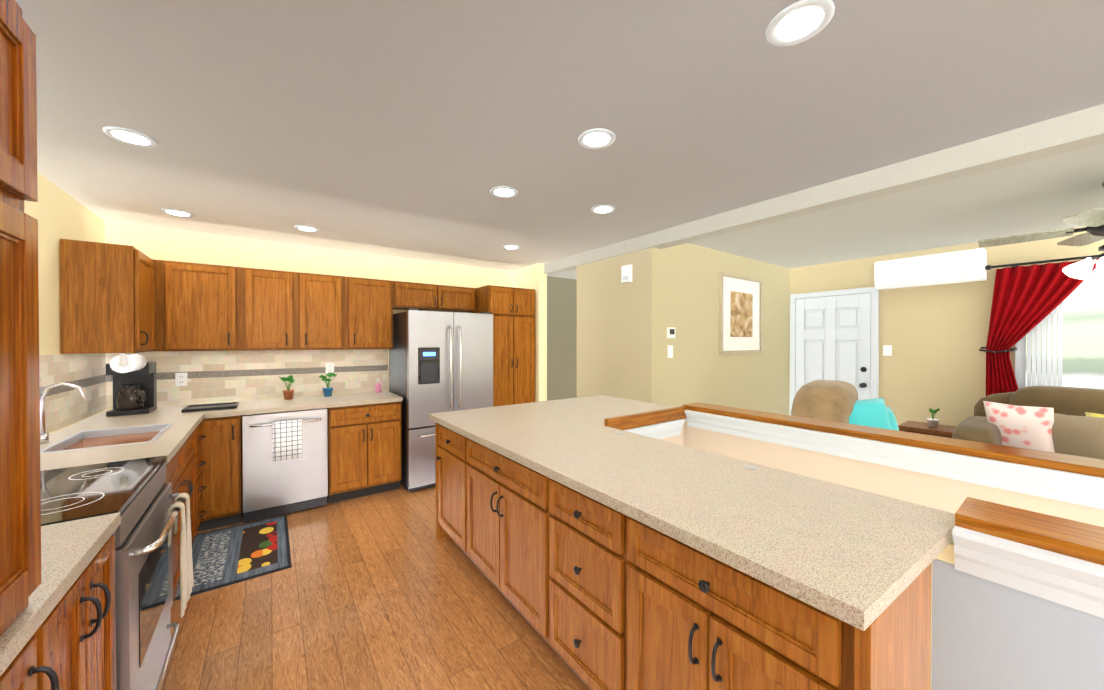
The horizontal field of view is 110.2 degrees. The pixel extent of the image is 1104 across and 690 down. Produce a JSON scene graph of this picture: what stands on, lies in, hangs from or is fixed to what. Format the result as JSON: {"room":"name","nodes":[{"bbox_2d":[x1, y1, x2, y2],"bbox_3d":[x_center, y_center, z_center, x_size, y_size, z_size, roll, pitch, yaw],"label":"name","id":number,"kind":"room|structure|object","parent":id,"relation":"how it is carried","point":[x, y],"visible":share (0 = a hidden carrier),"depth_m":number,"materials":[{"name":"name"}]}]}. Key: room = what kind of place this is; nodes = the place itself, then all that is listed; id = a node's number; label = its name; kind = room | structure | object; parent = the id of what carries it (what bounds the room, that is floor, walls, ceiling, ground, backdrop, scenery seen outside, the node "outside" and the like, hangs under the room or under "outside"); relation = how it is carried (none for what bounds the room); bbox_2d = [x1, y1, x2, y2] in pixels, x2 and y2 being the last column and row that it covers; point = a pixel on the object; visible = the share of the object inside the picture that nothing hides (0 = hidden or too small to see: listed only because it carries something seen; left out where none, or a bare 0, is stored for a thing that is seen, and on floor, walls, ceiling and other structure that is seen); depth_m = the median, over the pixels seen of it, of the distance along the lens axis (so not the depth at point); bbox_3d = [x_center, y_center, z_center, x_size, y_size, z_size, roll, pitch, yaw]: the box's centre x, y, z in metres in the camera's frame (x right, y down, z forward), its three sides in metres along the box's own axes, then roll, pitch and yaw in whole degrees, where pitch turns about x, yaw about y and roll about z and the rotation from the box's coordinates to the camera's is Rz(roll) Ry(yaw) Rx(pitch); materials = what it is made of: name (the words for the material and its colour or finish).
{"room":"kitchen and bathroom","nodes":[
{"label":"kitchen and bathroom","id":0,"kind":"room"},
{"bbox_2d":[24,172,107,433],"bbox_3d":[-1.544,0.252,0.208,0.123,2.440,7.280,0,1,-36],"label":"wall","id":1,"kind":"structure","parent":0,"point":[59,216],"depth_m":2.40,"materials":[{"name":"beige paint"}]},
{"bbox_2d":[76,240,155,353],"bbox_3d":[-3.084,-0.307,2.707,0.338,0.720,0.500,0,1,-36],"label":"upper cabinet","id":2,"kind":"object","parent":1,"relation":"attached to","point":[116,283],"depth_m":2.54,"materials":[{"name":"brown wood"}]},
{"bbox_2d":[110,353,146,372],"bbox_3d":[-3.000,0.122,2.734,0.124,0.134,0.309,0,1,-36],"label":"paper towel holder","id":3,"kind":"object","parent":2,"relation":"attached to","point":[123,363],"visible":0.96,"depth_m":2.63,"materials":[{"name":"white paper"}]},
{"bbox_2d":[108,222,575,409],"bbox_3d":[-1.442,0.218,4.713,5.360,2.440,0.123,0,1,-36],"label":"wall","id":4,"kind":"structure","parent":0,"point":[212,376],"depth_m":3.82,"materials":[{"name":"beige paint"}]},
{"bbox_2d":[175,373,186,385],"bbox_3d":[-3.212,0.298,3.339,0.075,0.115,0.008,0,1,-36],"label":"electrical outlet","id":5,"kind":"object","parent":4,"relation":"attached to","point":[180,379],"visible":1,"depth_m":3.34,"materials":[{"name":"white plastic"}]},
{"bbox_2d":[156,260,243,350],"bbox_3d":[-2.978,-0.311,3.268,0.538,0.720,0.391,0,1,-36],"label":"upper cabinet","id":6,"kind":"object","parent":4,"relation":"attached to","point":[200,307],"depth_m":3.16,"materials":[{"name":"brown wood"}]},
{"bbox_2d":[244,268,299,350],"bbox_3d":[-2.616,-0.314,3.566,0.399,0.720,0.336,0,1,-36],"label":"upper cabinet","id":7,"kind":"object","parent":4,"relation":"attached to","point":[271,297],"depth_m":3.45,"materials":[{"name":"brown wood"}]},
{"bbox_2d":[300,273,347,349],"bbox_3d":[-2.293,-0.315,3.802,0.401,0.720,0.336,0,1,-36],"label":"upper cabinet","id":8,"kind":"object","parent":4,"relation":"attached to","point":[323,298],"depth_m":3.68,"materials":[{"name":"brown wood"}]},
{"bbox_2d":[326,363,333,373],"bbox_3d":[-2.307,0.243,3.999,0.075,0.115,0.008,0,1,-36],"label":"electrical outlet","id":9,"kind":"object","parent":4,"relation":"attached to","point":[329,367],"visible":0.94,"depth_m":4.00,"materials":[{"name":"white plastic"}]},
{"bbox_2d":[348,277,395,348],"bbox_3d":[-1.949,-0.317,4.053,0.452,0.720,0.336,0,1,-36],"label":"upper cabinet","id":10,"kind":"object","parent":4,"relation":"attached to","point":[371,302],"depth_m":3.93,"materials":[{"name":"brown wood"}]},
{"bbox_2d":[396,281,443,311],"bbox_3d":[-1.554,-0.539,4.340,0.525,0.280,0.336,0,1,-36],"label":"upper cabinet","id":11,"kind":"object","parent":4,"relation":"attached to","point":[423,297],"depth_m":4.22,"materials":[{"name":"brown wood"}]},
{"bbox_2d":[444,285,475,312],"bbox_3d":[-1.211,-0.541,4.590,0.525,0.280,0.336,0,1,-36],"label":"upper cabinet","id":12,"kind":"object","parent":4,"relation":"attached to","point":[456,299],"depth_m":4.50,"materials":[{"name":"brown wood"}]},
{"bbox_2d":[162,483,588,689],"bbox_3d":[1.165,1.507,2.195,6.830,0.100,7.280,0,1,-36],"label":"floor","id":13,"kind":"structure","parent":0,"point":[386,590],"depth_m":2.04,"materials":[{"name":"brown wood"}]},
{"bbox_2d":[0,0,19,689],"bbox_3d":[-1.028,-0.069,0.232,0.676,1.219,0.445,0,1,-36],"label":"tall cabinet","id":14,"kind":"object","parent":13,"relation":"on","point":[9,662],"depth_m":0.71,"materials":[{"name":"brown wood"}]},
{"bbox_2d":[12,0,79,675],"bbox_3d":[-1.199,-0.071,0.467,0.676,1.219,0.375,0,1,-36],"label":"base cabinet","id":15,"kind":"object","parent":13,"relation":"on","point":[56,606],"depth_m":0.77,"materials":[{"name":"brown wood"}]},
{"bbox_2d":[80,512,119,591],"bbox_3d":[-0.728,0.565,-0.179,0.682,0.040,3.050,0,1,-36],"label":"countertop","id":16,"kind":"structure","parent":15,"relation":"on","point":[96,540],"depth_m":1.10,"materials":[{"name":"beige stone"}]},
{"bbox_2d":[12,588,87,689],"bbox_3d":[-1.208,1.025,0.474,0.672,0.890,0.515,0,1,-36],"label":"base cabinet","id":17,"kind":"object","parent":13,"relation":"on","point":[62,664],"depth_m":0.94,"materials":[{"name":"brown wood"}]},
{"bbox_2d":[84,548,115,689],"bbox_3d":[-1.395,1.023,0.731,0.672,0.890,0.380,0,1,-36],"label":"base cabinet","id":18,"kind":"object","parent":13,"relation":"on","point":[101,589],"depth_m":1.14,"materials":[{"name":"brown wood"}]},
{"bbox_2d":[40,455,184,689],"bbox_3d":[-1.835,0.913,1.374,0.731,1.100,0.752,0,1,-36],"label":"stove","id":19,"kind":"object","parent":13,"relation":"on","point":[138,495],"visible":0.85,"depth_m":1.43,"materials":[{"name":"metal"}]},
{"bbox_2d":[167,502,188,617],"bbox_3d":[-1.594,0.903,1.637,0.055,0.456,0.141,0,1,-36],"label":"oven towel","id":20,"kind":"object","parent":19,"relation":"hanging from","point":[183,570],"visible":0.96,"depth_m":1.63,"materials":[{"name":"beige fabric"}]},
{"bbox_2d":[173,493,193,598],"bbox_3d":[-1.670,0.903,1.743,0.059,0.456,0.141,0,1,-36],"label":"oven towel","id":21,"kind":"object","parent":19,"relation":"hanging from","point":[189,549],"visible":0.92,"depth_m":1.74,"materials":[{"name":"beige fabric"}]},
{"bbox_2d":[165,436,191,609],"bbox_3d":[-2.282,1.014,1.885,0.652,0.890,0.590,0,1,-36],"label":"base cabinet","id":22,"kind":"object","parent":13,"relation":"on","point":[178,469],"depth_m":2.17,"materials":[{"name":"brown wood"}]},
{"bbox_2d":[192,424,199,546],"bbox_3d":[-2.558,1.011,2.262,0.652,0.890,0.585,0,1,-36],"label":"base cabinet","id":23,"kind":"object","parent":13,"relation":"on","point":[195,435],"depth_m":2.66,"materials":[{"name":"brown wood"}]},
{"bbox_2d":[200,416,211,530],"bbox_3d":[-2.799,1.009,2.613,0.676,0.890,0.405,0,1,-36],"label":"base cabinet","id":24,"kind":"object","parent":13,"relation":"on","point":[206,424],"depth_m":2.95,"materials":[{"name":"brown wood"}]},
{"bbox_2d":[212,412,243,528],"bbox_3d":[-2.774,1.004,3.262,0.250,0.890,0.656,0,1,-36],"label":"base cabinet","id":25,"kind":"object","parent":13,"relation":"on","point":[226,430],"depth_m":3.03,"materials":[{"name":"brown wood"}]},
{"bbox_2d":[80,404,203,465],"bbox_3d":[-2.701,0.545,2.464,0.663,0.040,2.026,0,1,-36],"label":"countertop","id":26,"kind":"structure","parent":25,"relation":"on","point":[168,444],"depth_m":2.29,"materials":[{"name":"beige stone"}]},
{"bbox_2d":[76,385,87,431],"bbox_3d":[-2.668,0.363,2.099,0.181,0.330,0.044,0,1,-36],"label":"faucet","id":27,"kind":"object","parent":26,"relation":"on","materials":[{"name":"silver metal"}]},
{"bbox_2d":[80,420,175,447],"bbox_3d":[-2.517,0.622,2.218,0.417,0.198,0.600,0,1,-36],"label":"sink","id":28,"kind":"object","parent":26,"relation":"in","point":[131,433],"depth_m":2.37,"materials":[{"name":"silver metal"}]},
{"bbox_2d":[106,361,156,416],"bbox_3d":[-3.207,0.327,2.943,0.220,0.385,0.262,0,1,-36],"label":"coffee maker","id":29,"kind":"object","parent":26,"relation":"on","point":[134,392],"visible":1,"depth_m":2.92,"materials":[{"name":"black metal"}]},
{"bbox_2d":[174,515,291,600],"bbox_3d":[-2.213,1.447,2.718,0.590,0.010,0.930,0,1,-36],"label":"kitchen mat","id":30,"kind":"object","parent":13,"relation":"on","point":[223,557],"visible":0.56,"depth_m":2.67,"materials":[{"name":"grey fabric"}]},
{"bbox_2d":[242,408,327,522],"bbox_3d":[-2.391,1.005,3.467,0.594,0.884,0.664,0,1,-36],"label":"dishwasher","id":31,"kind":"object","parent":13,"relation":"on","point":[270,488],"visible":0.96,"depth_m":3.23,"materials":[{"name":"metal"}]},
{"bbox_2d":[272,419,301,461],"bbox_3d":[-2.201,0.789,3.205,0.200,0.320,0.046,0,1,-36],"label":"dish towel","id":32,"kind":"object","parent":31,"relation":"hanging from","point":[287,440],"visible":1,"depth_m":3.19,"materials":[{"name":"white fabric"}]},
{"bbox_2d":[320,400,402,503],"bbox_3d":[-1.926,0.999,3.882,0.630,0.890,0.656,0,1,-36],"label":"base cabinet","id":33,"kind":"object","parent":13,"relation":"on","point":[365,440],"depth_m":3.61,"materials":[{"name":"brown wood"}]},
{"bbox_2d":[204,392,402,415],"bbox_3d":[-2.256,0.536,3.631,1.465,0.040,0.666,0,1,-36],"label":"countertop","id":34,"kind":"structure","parent":33,"relation":"on","point":[249,407],"depth_m":3.47,"materials":[{"name":"beige stone"}]},
{"bbox_2d":[181,402,238,412],"bbox_3d":[-2.785,0.507,3.154,0.330,0.022,0.260,0,1,-36],"label":"tray","id":35,"kind":"object","parent":34,"relation":"on","point":[208,407],"visible":1,"depth_m":3.12,"materials":[{"name":"black metal"}]},
{"bbox_2d":[279,375,294,399],"bbox_3d":[-2.513,0.398,3.653,0.139,0.232,0.171,0,1,-36],"label":"potted plant","id":36,"kind":"object","parent":34,"relation":"on","point":[288,394],"visible":1,"depth_m":3.63,"materials":[{"name":"plant"}]},
{"bbox_2d":[319,372,336,396],"bbox_3d":[-2.236,0.394,3.849,0.168,0.236,0.168,0,1,-36],"label":"potted plant","id":37,"kind":"object","parent":34,"relation":"on","point":[327,391],"visible":1,"depth_m":3.83,"materials":[{"name":"plant"}]},
{"bbox_2d":[375,379,380,392],"bbox_3d":[-1.874,0.438,4.153,0.060,0.145,0.060,0,1,-36],"label":"soap bottle","id":38,"kind":"object","parent":34,"relation":"on","point":[377,387],"visible":1,"depth_m":4.13,"materials":[{"name":"pink plastic"}]},
{"bbox_2d":[389,308,492,491],"bbox_3d":[-1.215,0.541,4.248,0.905,1.800,0.826,0,1,-36],"label":"refrigerator","id":39,"kind":"object","parent":13,"relation":"on","point":[439,362],"visible":0.81,"depth_m":3.88,"materials":[{"name":"silver metal"}]},
{"bbox_2d":[468,285,519,406],"bbox_3d":[-0.751,0.378,4.735,0.380,2.120,0.656,0,1,-36],"label":"tall cabinet","id":40,"kind":"object","parent":13,"relation":"on","point":[503,302],"depth_m":4.49,"materials":[{"name":"brown wood"}]},
{"bbox_2d":[520,288,534,403],"bbox_3d":[-0.541,0.376,4.888,0.380,2.120,0.656,0,1,-36],"label":"tall cabinet","id":41,"kind":"object","parent":13,"relation":"on","point":[527,296],"depth_m":4.67,"materials":[{"name":"brown wood"}]},
{"bbox_2d":[430,419,930,689],"bbox_3d":[0.580,1.011,2.342,1.777,0.890,2.588,0,1,-36],"label":"kitchen island","id":42,"kind":"object","parent":13,"relation":"on","point":[595,550],"depth_m":1.30,"materials":[{"name":"brown wood"}]},
{"bbox_2d":[429,395,954,646],"bbox_3d":[0.580,0.545,2.357,1.785,0.040,2.698,0,1,-36],"label":"island countertop","id":43,"kind":"structure","parent":42,"relation":"on","point":[865,556],"depth_m":1.27,"materials":[{"name":"beige stone"}]},
{"bbox_2d":[791,380,898,430],"bbox_3d":[2.473,0.876,3.014,0.950,1.150,1.020,0,1,44],"label":"armchair","id":44,"kind":"object","parent":13,"relation":"on","point":[833,400],"visible":0.29,"depth_m":2.96,"materials":[{"name":"beige fabric"}]},
{"bbox_2d":[898,420,956,437],"bbox_3d":[3.655,1.115,3.725,0.400,0.660,0.400,0,1,-36],"label":"side table","id":45,"kind":"object","parent":13,"relation":"on","point":[940,430],"visible":0.23,"depth_m":3.67,"materials":[{"name":"brown wood"}]},
{"bbox_2d":[927,408,939,426],"bbox_3d":[3.651,0.691,3.691,0.088,0.185,0.090,0,1,-36],"label":"potted plant","id":46,"kind":"object","parent":45,"relation":"on","point":[932,422],"visible":1,"depth_m":3.68,"materials":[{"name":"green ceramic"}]},
{"bbox_2d":[952,386,1103,459],"bbox_3d":[4.279,0.900,2.402,1.010,1.110,2.410,0,1,-36],"label":"sofa","id":47,"kind":"object","parent":13,"relation":"on","point":[1063,420],"visible":0.4,"depth_m":2.99,"materials":[{"name":"brown fabric"}]},
{"bbox_2d":[512,263,547,401],"bbox_3d":[-0.309,0.215,5.027,0.120,2.440,0.670,0,1,-36],"label":"wall","id":48,"kind":"structure","parent":0,"point":[533,276],"depth_m":4.77,"materials":[{"name":"beige paint"}]},
{"bbox_2d":[16,0,1103,279],"bbox_3d":[1.165,-1.033,2.176,6.830,0.100,7.280,0,1,-36],"label":"ceiling","id":49,"kind":"structure","parent":0,"point":[408,128],"depth_m":1.65,"materials":[{"name":"white paint"}]},
{"bbox_2d":[102,126,157,147],"bbox_3d":[-1.980,-0.975,1.812,0.176,0.008,0.176,0,1,-36],"label":"recessed light","id":50,"kind":"object","parent":49,"relation":"in","point":[129,136],"visible":0.96,"depth_m":1.80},
{"bbox_2d":[161,209,193,216],"bbox_3d":[-2.794,-0.983,2.876,0.176,0.008,0.176,0,1,-36],"label":"recessed light","id":51,"kind":"object","parent":49,"relation":"in","point":[175,212],"visible":0.96,"depth_m":2.87,"materials":[{"name":"white plastic"}]},
{"bbox_2d":[295,225,318,231],"bbox_3d":[-2.081,-0.986,3.273,0.176,0.008,0.176,0,1,-36],"label":"recessed light","id":52,"kind":"object","parent":49,"relation":"in","point":[305,228],"visible":0.98,"depth_m":3.25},
{"bbox_2d":[490,186,517,197],"bbox_3d":[-0.309,-0.980,2.474,0.176,0.008,0.176,0,1,-36],"label":"recessed light","id":53,"kind":"object","parent":49,"relation":"in","point":[504,192],"visible":1,"depth_m":2.47,"materials":[{"name":"white glass"}]},
{"bbox_2d":[502,245,519,249],"bbox_3d":[-0.415,-0.991,3.908,0.176,0.008,0.176,0,1,-36],"label":"recessed light","id":54,"kind":"object","parent":49,"relation":"in","point":[511,247],"visible":1,"depth_m":3.91,"materials":[{"name":"white glass"}]},
{"bbox_2d":[578,128,615,148],"bbox_3d":[0.212,-0.975,1.827,0.176,0.008,0.176,0,1,-36],"label":"recessed light","id":55,"kind":"object","parent":49,"relation":"in","point":[598,138],"visible":1,"depth_m":1.81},
{"bbox_2d":[591,205,614,213],"bbox_3d":[0.371,-0.983,2.797,0.176,0.008,0.176,0,1,-36],"label":"recessed light","id":56,"kind":"object","parent":49,"relation":"in","point":[602,209],"visible":0.98,"depth_m":2.79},
{"bbox_2d":[766,0,834,46],"bbox_3d":[0.746,-0.970,1.164,0.176,0.008,0.176,0,1,-36],"label":"recessed light","id":57,"kind":"object","parent":49,"relation":"in","point":[798,22],"visible":1,"depth_m":1.16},
{"bbox_2d":[544,104,1103,274],"bbox_3d":[1.833,-0.923,2.237,0.140,0.120,6.350,0,1,-36],"label":"ceiling beam","id":58,"kind":"structure","parent":49,"relation":"attached to","point":[1078,130],"depth_m":2.10,"materials":[{"name":"beige paint"}]},
{"bbox_2d":[978,182,1103,279],"bbox_3d":[3.350,-0.700,2.306,1.114,0.567,1.072,0,1,-36],"label":"ceiling fan","id":59,"kind":"object","parent":49,"relation":"hanging from","point":[1092,220],"visible":1,"depth_m":2.45,"materials":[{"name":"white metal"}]},
{"bbox_2d":[576,250,639,400],"bbox_3d":[0.594,0.223,3.960,0.120,2.440,0.920,0,1,-36],"label":"wall","id":60,"kind":"structure","parent":0,"point":[600,328],"depth_m":3.89,"materials":[{"name":"beige paint"}]},
{"bbox_2d":[621,265,631,282],"bbox_3d":[0.710,-0.674,3.660,0.036,0.160,0.110,0,1,-36],"label":"door chime","id":61,"kind":"object","parent":60,"relation":"attached to","point":[626,273],"visible":0.98,"depth_m":3.64,"materials":[{"name":"white plastic"}]},
{"bbox_2d":[675,424,683,435],"bbox_3d":[0.652,1.609,2.830,0.810,2.085,0.130,0,1,-36],"label":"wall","id":62,"kind":"structure","parent":0,"point":[682,430],"depth_m":3.01,"materials":[{"name":"beige paint"}]},
{"bbox_2d":[604,406,687,438],"bbox_3d":[0.678,0.585,2.730,0.802,0.215,0.050,0,1,-36],"label":"trim","id":63,"kind":"structure","parent":62,"relation":"attached to","point":[663,423],"depth_m":2.76,"materials":[{"name":"brown wood"}]},
{"bbox_2d":[640,243,791,414],"bbox_3d":[1.968,0.221,4.307,2.750,2.440,0.120,0,1,-36],"label":"wall","id":64,"kind":"structure","parent":0,"point":[679,284],"depth_m":3.91,"materials":[{"name":"beige paint"}]},
{"bbox_2d":[668,345,672,357],"bbox_3d":[1.106,0.061,3.596,0.075,0.115,0.008,0,1,-36],"label":"light switch","id":65,"kind":"object","parent":64,"relation":"attached to","point":[670,351],"visible":1,"depth_m":3.59,"materials":[{"name":"white plastic"}]},
{"bbox_2d":[667,327,674,337],"bbox_3d":[1.111,-0.114,3.588,0.100,0.100,0.023,0,1,-36],"label":"thermostat","id":66,"kind":"object","parent":64,"relation":"attached to","point":[670,332],"visible":1,"depth_m":3.57,"materials":[{"name":"grey plastic"}]},
{"bbox_2d":[719,272,762,353],"bbox_3d":[2.139,-0.339,4.333,0.890,0.870,0.028,0,1,-36],"label":"picture frame","id":67,"kind":"object","parent":64,"relation":"attached to","point":[740,314],"visible":1,"depth_m":4.31,"materials":[{"name":"white wood"}]},
{"bbox_2d":[659,436,1103,689],"bbox_3d":[1.492,1.592,0.800,0.168,2.150,4.400,0,1,-36],"label":"wall","id":68,"kind":"structure","parent":0,"point":[986,634],"depth_m":1.06,"materials":[{"name":"beige paint"}]},
{"bbox_2d":[952,497,1103,617],"bbox_3d":[1.996,0.567,0.076,0.238,0.160,2.650,0,1,-36],"label":"trim","id":69,"kind":"structure","parent":68,"relation":"attached to","point":[1058,560],"depth_m":1.00,"materials":[{"name":"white wood"}]},
{"bbox_2d":[668,400,1103,526],"bbox_3d":[2.319,1.588,1.403,0.160,2.150,4.400,0,1,-36],"label":"wall","id":70,"kind":"structure","parent":0,"point":[959,490],"depth_m":1.96,"materials":[{"name":"beige paint"}]},
{"bbox_2d":[683,402,1103,508],"bbox_3d":[2.345,0.591,1.335,0.230,0.225,4.270,0,1,-36],"label":"trim","id":71,"kind":"structure","parent":70,"relation":"attached to","point":[1079,480],"depth_m":1.89,"materials":[{"name":"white wood"}]},
{"bbox_2d":[792,227,1103,425],"bbox_3d":[4.529,0.229,3.267,0.120,2.440,4.820,0,1,-36],"label":"wall","id":72,"kind":"structure","parent":0,"point":[936,334],"depth_m":3.97,"materials":[{"name":"beige paint"}]},
{"bbox_2d":[790,287,878,414],"bbox_3d":[3.366,0.391,4.666,0.106,2.095,0.900,0,1,-36],"label":"entry door","id":73,"kind":"structure","parent":72,"relation":"in","point":[834,334],"depth_m":4.63,"materials":[{"name":"white wood"}]},
{"bbox_2d":[883,345,891,355],"bbox_3d":[3.716,0.061,4.269,0.008,0.115,0.075,0,1,-36],"label":"light switch","id":74,"kind":"object","parent":72,"relation":"attached to","point":[887,350],"visible":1,"depth_m":4.27,"materials":[{"name":"white plastic"}]},
{"bbox_2d":[874,248,986,289],"bbox_3d":[3.828,-0.759,3.935,0.213,0.285,0.798,0,1,-36],"label":"mini-split air conditioner","id":75,"kind":"object","parent":72,"relation":"attached to","point":[963,266],"visible":0.98,"depth_m":3.83,"materials":[{"name":"white plastic"}]},
{"bbox_2d":[985,255,1096,269],"bbox_3d":[4.911,-0.716,2.523,0.127,0.048,2.780,0,1,-36],"label":"curtain rod","id":76,"kind":"object","parent":72,"relation":"attached to","point":[988,267],"visible":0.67,"depth_m":3.37,"materials":[{"name":"black metal"}]},
{"bbox_2d":[979,258,1099,395],"bbox_3d":[4.263,0.357,3.397,0.151,2.120,0.665,0,1,-36],"label":"curtain","id":77,"kind":"object","parent":76,"relation":"hanging from","point":[1026,300],"visible":0.58,"depth_m":3.47,"materials":[{"name":"red fabric"}]},
{"bbox_2d":[1015,266,1103,388],"bbox_3d":[4.942,-0.041,2.551,0.054,1.210,2.400,0,1,-36],"label":"window","id":78,"kind":"structure","parent":72,"relation":"in","point":[1061,344],"depth_m":3.29,"materials":[{"name":"clear glass"}]}
]}

